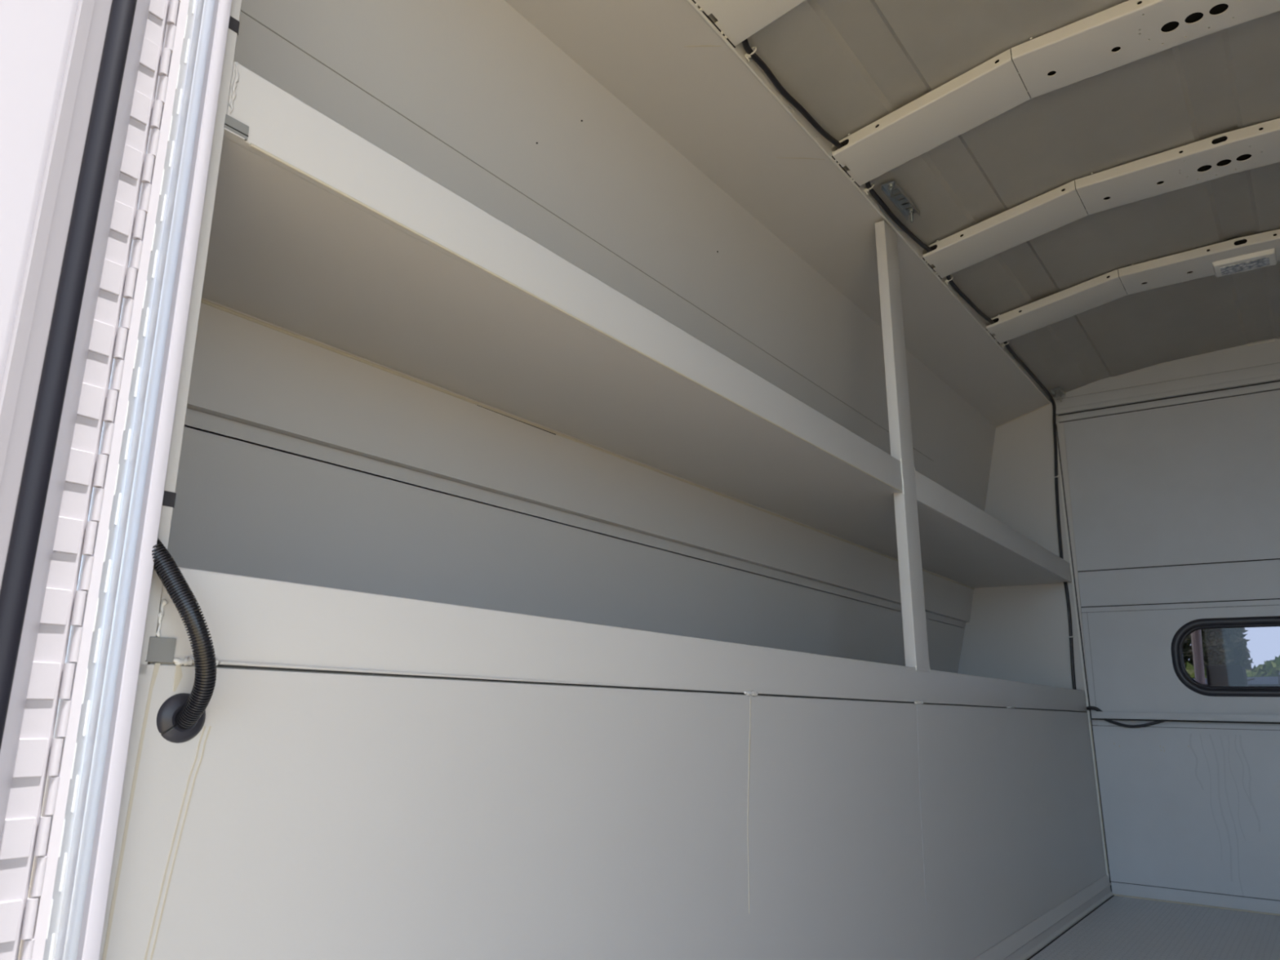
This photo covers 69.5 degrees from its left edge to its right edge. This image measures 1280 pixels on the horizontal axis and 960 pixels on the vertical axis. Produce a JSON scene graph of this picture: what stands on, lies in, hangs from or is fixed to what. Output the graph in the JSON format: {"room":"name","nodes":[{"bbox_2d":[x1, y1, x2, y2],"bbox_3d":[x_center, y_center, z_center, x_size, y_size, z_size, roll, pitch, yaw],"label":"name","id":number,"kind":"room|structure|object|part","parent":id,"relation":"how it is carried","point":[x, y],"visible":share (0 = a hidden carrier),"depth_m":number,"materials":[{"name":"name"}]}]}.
{"room":"vehicle interior","nodes":[
{"label":"vehicle interior","id":0,"kind":"room"},
{"bbox_2d":[139,660,147,674],"bbox_3d":[-0.565,-0.398,0.988,0.496,1.190,0.006,-9,-17,35],"label":"wall","id":1,"kind":"structure","parent":0,"point":[142,662],"depth_m":0.70,"materials":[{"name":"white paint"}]},
{"bbox_2d":[0,0,189,959],"bbox_3d":[-0.418,-0.102,0.716,0.060,1.790,0.042,-9,-17,35],"label":"piano hinge","id":2,"kind":"object","parent":1,"relation":"attached to","point":[26,834],"visible":0.81,"depth_m":0.68,"materials":[{"name":"grey metal"}]},
{"bbox_3d":[-0.417,0.290,0.604,0.005,0.025,0.019,-9,-17,35],"label":"hinge plate","id":3,"kind":"part","parent":2,"relation":"part of","materials":[{"name":"grey metal"}]},
{"bbox_3d":[-0.417,0.240,0.617,0.005,0.025,0.019,-9,-17,35],"label":"hinge plate","id":4,"kind":"part","parent":2,"relation":"part of","materials":[{"name":"grey"}]},
{"bbox_3d":[-0.417,0.190,0.630,0.005,0.025,0.019,-9,-17,35],"label":"hinge plate","id":5,"kind":"part","parent":2,"relation":"part of","materials":[{"name":"grey metal"}]},
{"bbox_3d":[-0.417,0.140,0.644,0.005,0.025,0.019,-9,-17,35],"label":"hinge plate","id":6,"kind":"part","parent":2,"relation":"part of","materials":[{"name":"grey metal"}]},
{"bbox_3d":[-0.417,0.090,0.657,0.005,0.025,0.019,-9,-17,35],"label":"hinge plate","id":7,"kind":"part","parent":2,"relation":"part of","materials":[{"name":"grey metal"}]},
{"bbox_3d":[-0.417,0.040,0.670,0.005,0.025,0.019,-9,-17,35],"label":"hinge plate","id":8,"kind":"part","parent":2,"relation":"part of","materials":[{"name":"grey"}]},
{"bbox_3d":[-0.416,-0.010,0.683,0.004,0.025,0.019,-9,-17,35],"label":"hinge plate","id":9,"kind":"part","parent":2,"relation":"part of","materials":[{"name":"grey metal"}]},
{"bbox_3d":[-0.416,-0.060,0.696,0.005,0.025,0.019,-9,-17,35],"label":"hinge plate","id":10,"kind":"part","parent":2,"relation":"part of","materials":[{"name":"grey metal"}]},
{"bbox_3d":[-0.416,-0.110,0.710,0.005,0.025,0.019,-9,-17,35],"label":"hinge plate","id":11,"kind":"part","parent":2,"relation":"part of","materials":[{"name":"grey metal"}]},
{"bbox_3d":[-0.416,-0.159,0.723,0.005,0.025,0.019,-9,-17,35],"label":"hinge plate","id":12,"kind":"part","parent":2,"relation":"part of","materials":[{"name":"grey metal"}]},
{"bbox_3d":[-0.416,-0.209,0.736,0.005,0.025,0.019,-9,-17,35],"label":"hinge plate","id":13,"kind":"part","parent":2,"relation":"part of","materials":[{"name":"grey metal"}]},
{"bbox_3d":[-0.416,-0.259,0.749,0.005,0.025,0.019,-9,-17,35],"label":"hinge plate","id":14,"kind":"part","parent":2,"relation":"part of","materials":[{"name":"grey"}]},
{"bbox_3d":[-0.416,-0.309,0.762,0.004,0.025,0.019,-9,-17,35],"label":"hinge plate","id":15,"kind":"part","parent":2,"relation":"part of","materials":[{"name":"grey metal"}]},
{"bbox_3d":[-0.415,-0.359,0.776,0.004,0.025,0.019,-9,-17,35],"label":"hinge plate","id":16,"kind":"part","parent":2,"relation":"part of","materials":[{"name":"grey metal"}]},
{"bbox_3d":[-0.415,-0.409,0.789,0.005,0.025,0.019,-9,-17,35],"label":"hinge plate","id":17,"kind":"part","parent":2,"relation":"part of","materials":[{"name":"grey metal"}]},
{"bbox_2d":[17,0,232,959],"bbox_3d":[-0.400,-0.099,0.749,0.099,1.900,0.031,-9,-17,35],"label":"door frame","id":18,"kind":"structure","parent":1,"relation":"attached to","point":[75,928],"depth_m":0.71,"materials":[{"name":"silver metal"}]},
{"bbox_2d":[141,0,241,660],"bbox_3d":[-0.385,-0.429,0.858,0.049,1.175,0.017,-9,-17,35],"label":"door frame","id":19,"kind":"structure","parent":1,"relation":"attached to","point":[169,497],"depth_m":0.78,"materials":[{"name":"white paint"}]},
{"bbox_2d":[167,408,965,673],"bbox_3d":[0.252,0.386,2.320,0.088,0.348,3.374,-9,-17,35],"label":"wall","id":20,"kind":"structure","parent":0,"point":[243,508],"depth_m":1.58,"materials":[{"name":"grey metal"}]},
{"bbox_2d":[184,425,958,626],"bbox_3d":[1.176,0.104,1.710,2.520,2.080,3.410,-9,-17,35],"label":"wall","id":21,"kind":"structure","parent":0,"point":[184,425],"depth_m":1.79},
{"bbox_2d":[240,9,933,461],"bbox_3d":[0.216,-0.349,2.155,0.003,0.002,2.730,-9,-17,35],"label":"trim","id":22,"kind":"structure","parent":21,"relation":"attached to","point":[253,18],"depth_m":1.57,"materials":[{"name":"grey metal"}]},
{"bbox_2d":[147,567,1087,712],"bbox_3d":[0.428,0.484,2.165,0.487,0.079,3.365,-9,-17,35],"label":"shelf","id":23,"kind":"object","parent":21,"relation":"on","point":[254,624],"visible":0.84,"depth_m":1.01,"materials":[{"name":"white metal"}]},
{"bbox_2d":[145,636,176,662],"bbox_3d":[-0.372,0.132,0.715,0.007,0.019,0.020,-9,-17,35],"label":"tab","id":24,"kind":"object","parent":23,"relation":"attached to","point":[160,650],"visible":1,"depth_m":0.71,"materials":[{"name":"grey metal"}]},
{"bbox_2d":[875,220,930,672],"bbox_3d":[0.620,-0.105,2.191,0.053,1.098,0.090,-9,-17,35],"label":"upright post","id":25,"kind":"object","parent":23,"relation":"on","point":[907,526],"visible":0.91,"depth_m":2.16,"materials":[{"name":"white metal"}]},
{"bbox_2d":[201,61,1071,587],"bbox_3d":[0.477,0.025,2.251,0.365,0.081,3.363,-9,-17,35],"label":"shelf","id":26,"kind":"object","parent":21,"relation":"attached to","point":[318,232],"visible":0.95,"depth_m":1.28,"materials":[{"name":"white metal"}]},
{"bbox_2d":[223,114,248,141],"bbox_3d":[-0.368,-0.319,0.838,0.007,0.016,0.022,-9,-17,35],"label":"tab","id":27,"kind":"object","parent":26,"relation":"attached to","point":[233,126],"visible":1,"depth_m":0.83,"materials":[{"name":"grey metal"}]},
{"bbox_2d":[686,0,1051,404],"bbox_3d":[0.619,-0.652,2.318,0.006,0.006,3.374,-9,-17,35],"label":"trim","id":28,"kind":"structure","parent":21,"relation":"attached to","point":[690,2],"depth_m":2.08,"materials":[{"name":"white paint"}]},
{"bbox_2d":[1026,895,1114,959],"bbox_3d":[0.628,1.074,1.849,0.004,0.002,3.370,-9,-17,35],"label":"trim","id":29,"kind":"structure","parent":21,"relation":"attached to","point":[1073,925],"depth_m":2.62,"materials":[{"name":"grey"}]},
{"bbox_2d":[1091,711,1279,722],"bbox_3d":[2.149,0.759,2.925,1.311,0.024,0.031,-9,-17,35],"label":"trim","id":30,"kind":"structure","parent":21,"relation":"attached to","point":[1120,715],"depth_m":3.12,"materials":[{"name":"white paint"}]},
{"bbox_2d":[1086,706,1102,711],"bbox_3d":[1.630,0.826,3.295,0.061,0.035,0.014,-9,-17,35],"label":"cable","id":31,"kind":"object","parent":30,"relation":"on","point":[1088,708],"visible":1,"depth_m":3.30,"materials":[{"name":"black plastic"}]},
{"bbox_2d":[186,0,995,622],"bbox_3d":[0.367,-0.176,2.382,0.174,0.782,3.374,-9,-17,35],"label":"wall","id":32,"kind":"structure","parent":0,"point":[477,76],"depth_m":1.68,"materials":[{"name":"white metal"}]},
{"bbox_2d":[200,298,974,589],"bbox_3d":[0.327,0.083,2.344,0.006,0.006,3.374,-9,-17,35],"label":"trim","id":33,"kind":"structure","parent":32,"relation":"attached to","point":[203,301],"depth_m":1.57,"materials":[{"name":"beige"}]},
{"bbox_2d":[99,662,1106,959],"bbox_3d":[0.612,0.784,1.941,0.027,0.609,3.374,-9,-17,35],"label":"wall","id":34,"kind":"structure","parent":0,"point":[308,815],"depth_m":1.07,"materials":[{"name":"white paint"}]},
{"bbox_2d":[0,0,151,844],"bbox_3d":[-0.591,-0.180,0.397,0.115,1.840,0.697,-7,-16,31],"label":"door","id":35,"kind":"structure","parent":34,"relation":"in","point":[68,68],"depth_m":0.61,"materials":[{"name":"white paint"}]},
{"bbox_3d":[-0.579,-0.191,0.351,0.096,1.840,0.623,-9,-17,35],"label":"panel","id":36,"kind":"part","parent":35,"relation":"part of","materials":[{"name":"white metal"}]},
{"bbox_2d":[156,693,205,742],"bbox_3d":[-0.356,0.185,0.718,0.007,0.038,0.039,-9,-17,35],"label":"cable grommet","id":37,"kind":"object","parent":34,"relation":"attached to","point":[166,713],"visible":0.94,"depth_m":0.71,"materials":[{"name":"grey rubber"}]},
{"bbox_2d":[151,537,216,729],"bbox_3d":[-0.357,0.117,0.707,0.050,0.150,0.064,-9,-17,35],"label":"hose","id":38,"kind":"object","parent":34,"relation":"attached to","point":[184,599],"visible":1,"depth_m":0.70,"materials":[{"name":"black plastic"}]},
{"bbox_2d":[972,874,1113,959],"bbox_3d":[0.621,1.044,1.862,0.016,0.066,3.370,-9,-17,35],"label":"baseboard","id":39,"kind":"structure","parent":34,"relation":"attached to","point":[1022,944],"depth_m":2.51,"materials":[{"name":"white paint"}]},
{"bbox_2d":[504,0,1048,426],"bbox_3d":[0.532,-0.613,2.373,0.216,0.072,3.374,-9,-17,35],"label":"wall","id":40,"kind":"structure","parent":0,"point":[660,59],"depth_m":2.02,"materials":[{"name":"white paint"}]},
{"bbox_2d":[746,0,1279,397],"bbox_3d":[1.191,-0.813,1.931,1.407,0.107,3.379,-9,-17,35],"label":"ceiling","id":41,"kind":"structure","parent":0,"point":[851,64],"depth_m":2.18,"materials":[{"name":"paint"}]},
{"bbox_2d":[692,0,805,48],"bbox_3d":[0.699,-0.970,1.283,1.408,0.115,0.156,-9,-17,35],"label":"bow","id":42,"kind":"object","parent":41,"relation":"attached to","point":[738,20],"visible":1,"depth_m":1.67,"materials":[{"name":"white paint"}]},
{"bbox_2d":[742,39,1076,689],"bbox_3d":[0.816,-0.033,2.431,0.035,1.199,2.681,-9,-17,35],"label":"cable","id":43,"kind":"object","parent":42,"relation":"attached to","point":[755,57],"visible":0.88,"depth_m":2.71,"materials":[{"name":"black plastic"}]},
{"bbox_2d":[745,46,756,61],"bbox_3d":[0.213,-0.816,1.763,0.023,0.027,0.009,-9,-17,35],"label":"cable tie","id":44,"kind":"object","parent":43,"relation":"attached to","point":[747,55],"visible":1,"depth_m":1.76,"materials":[{"name":"white plastic"}]},
{"bbox_2d":[864,182,874,194],"bbox_3d":[0.549,-0.698,2.206,0.023,0.027,0.009,-9,-17,35],"label":"cable tie","id":45,"kind":"object","parent":43,"relation":"attached to","point":[866,189],"visible":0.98,"depth_m":2.20,"materials":[{"name":"white plastic"}]},
{"bbox_2d":[876,202,902,231],"bbox_3d":[0.629,-0.660,2.325,0.003,0.009,0.166,-9,-17,35],"label":"strand","id":46,"kind":"object","parent":43,"relation":"attached to","point":[877,202],"visible":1,"depth_m":2.32,"materials":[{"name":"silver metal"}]},
{"bbox_2d":[945,275,953,284],"bbox_3d":[0.892,-0.578,2.658,0.023,0.027,0.009,-9,-17,35],"label":"cable tie","id":47,"kind":"object","parent":43,"relation":"attached to","point":[952,276],"visible":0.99,"depth_m":2.66,"materials":[{"name":"white plastic"}]},
{"bbox_2d":[880,180,919,222],"bbox_3d":[0.645,-0.681,2.277,0.034,0.034,0.170,-9,-17,35],"label":"bracket","id":48,"kind":"object","parent":41,"relation":"attached to","point":[887,188],"visible":1,"depth_m":2.28,"materials":[{"name":"silver metal"}]},
{"bbox_2d":[831,0,1279,187],"bbox_3d":[1.040,-0.850,1.732,1.408,0.116,0.155,-9,-17,35],"label":"bow","id":49,"kind":"object","parent":41,"relation":"attached to","point":[1129,31],"visible":1,"depth_m":1.88,"materials":[{"name":"white paint"}]},
{"bbox_2d":[1050,386,1065,401],"bbox_3d":[1.609,-0.326,3.550,0.034,0.034,0.085,-9,-17,35],"label":"bracket","id":50,"kind":"object","parent":41,"relation":"attached to","point":[1055,391],"visible":1,"depth_m":3.55,"materials":[{"name":"silver metal"}]},
{"bbox_2d":[922,117,1279,279],"bbox_3d":[1.381,-0.731,2.182,1.408,0.115,0.156,-9,-17,35],"label":"bow","id":51,"kind":"object","parent":41,"relation":"attached to","point":[1257,145],"visible":1,"depth_m":2.31,"materials":[{"name":"white paint"}]},
{"bbox_2d":[986,228,1279,344],"bbox_3d":[1.723,-0.611,2.632,1.408,0.116,0.156,-9,-17,35],"label":"bow","id":52,"kind":"object","parent":41,"relation":"attached to","point":[1194,264],"visible":0.99,"depth_m":2.79,"materials":[{"name":"white paint"}]},
{"bbox_2d":[1212,248,1276,277],"bbox_3d":[1.742,-0.623,2.657,0.153,0.018,0.092,-9,-17,35],"label":"ceiling lamp","id":53,"kind":"object","parent":52,"relation":"attached to","point":[1265,258],"visible":1,"depth_m":2.64,"materials":[{"name":"white plastic"}]},
{"bbox_2d":[957,389,1279,914],"bbox_3d":[1.970,0.485,3.167,1.860,1.840,0.020,-9,-17,35],"label":"wall","id":54,"kind":"structure","parent":0,"point":[1192,809],"depth_m":3.25,"materials":[{"name":"white paint"}]},
{"bbox_2d":[995,404,1048,427],"bbox_3d":[1.528,-0.256,3.687,0.209,0.065,0.003,-9,-17,35],"label":"trim","id":55,"kind":"structure","parent":54,"relation":"attached to","point":[1047,404],"depth_m":3.69,"materials":[{"name":"beige"}]},
{"bbox_2d":[1055,423,1111,891],"bbox_3d":[1.617,0.604,3.386,0.047,1.700,0.008,-9,-17,35],"label":"trim","id":56,"kind":"structure","parent":54,"relation":"attached to","point":[1058,454],"depth_m":3.39,"materials":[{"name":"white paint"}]},
{"bbox_2d":[1081,613,1097,724],"bbox_3d":[1.638,0.686,3.360,0.018,0.402,0.010,-9,-17,35],"label":"trim","id":57,"kind":"structure","parent":54,"relation":"attached to","point":[1084,615],"depth_m":3.36,"materials":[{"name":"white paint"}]},
{"bbox_2d":[1104,720,1164,728],"bbox_3d":[1.726,0.847,3.219,0.208,0.036,0.016,-9,-17,35],"label":"cable loop","id":58,"kind":"object","parent":54,"relation":"hanging from","point":[1108,721],"visible":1,"depth_m":3.21,"materials":[{"name":"black"}]},
{"bbox_2d":[1053,338,1279,399],"bbox_3d":[2.190,-0.444,3.243,1.380,0.096,0.013,-9,-17,35],"label":"trim","id":59,"kind":"structure","parent":54,"relation":"attached to","point":[1244,353],"depth_m":3.35,"materials":[{"name":"white paint"}]},
{"bbox_2d":[1054,362,1279,415],"bbox_3d":[2.184,-0.378,3.221,1.372,0.040,0.026,-9,-17,35],"label":"trim","id":60,"kind":"structure","parent":54,"relation":"attached to","point":[1271,369],"depth_m":3.38,"materials":[{"name":"white paint"}]},
{"bbox_2d":[1057,362,1279,422],"bbox_3d":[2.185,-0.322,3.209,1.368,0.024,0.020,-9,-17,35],"label":"trim","id":61,"kind":"structure","parent":54,"relation":"attached to","point":[1276,385],"depth_m":3.37,"materials":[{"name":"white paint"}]},
{"bbox_2d":[1077,558,1279,901],"bbox_3d":[2.159,0.780,2.934,1.326,1.078,0.006,-9,-17,35],"label":"trim","id":62,"kind":"structure","parent":54,"relation":"attached to","point":[1272,558],"depth_m":3.19,"materials":[{"name":"grey"}]},
{"bbox_2d":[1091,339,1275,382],"bbox_3d":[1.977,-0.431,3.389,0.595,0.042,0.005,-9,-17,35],"label":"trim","id":63,"kind":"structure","parent":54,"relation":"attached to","point":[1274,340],"depth_m":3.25,"materials":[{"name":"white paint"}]},
{"bbox_2d":[1087,604,1279,729],"bbox_3d":[2.166,0.604,2.982,1.287,0.402,0.016,-9,-17,35],"label":"wall panel","id":64,"kind":"object","parent":54,"relation":"attached to","point":[1133,670],"visible":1,"depth_m":3.24,"materials":[{"name":"white paint"}]},
{"bbox_2d":[1170,615,1279,697],"bbox_3d":[2.164,0.569,2.986,0.776,0.262,0.026,-9,-17,35],"label":"window","id":65,"kind":"structure","parent":64,"relation":"attached to","point":[1232,656],"depth_m":3.11,"materials":[{"name":"clear glass"}]},
{"bbox_2d":[1089,720,1279,915],"bbox_3d":[2.144,1.064,2.863,1.322,0.582,0.014,-9,-17,35],"label":"trim","id":66,"kind":"structure","parent":54,"relation":"attached to","point":[1237,909],"depth_m":3.11,"materials":[{"name":"beige"}]},
{"bbox_2d":[1090,718,1279,724],"bbox_3d":[2.150,0.773,2.922,1.320,0.005,0.029,-9,-17,35],"label":"trim","id":67,"kind":"structure","parent":54,"relation":"attached to","point":[1264,722],"depth_m":3.12,"materials":[{"name":"grey"}]},
{"bbox_2d":[1029,895,1279,959],"bbox_3d":[1.148,1.009,1.474,1.360,0.030,3.374,-9,-17,35],"label":"floor","id":68,"kind":"structure","parent":0,"point":[1122,928],"depth_m":2.59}
]}

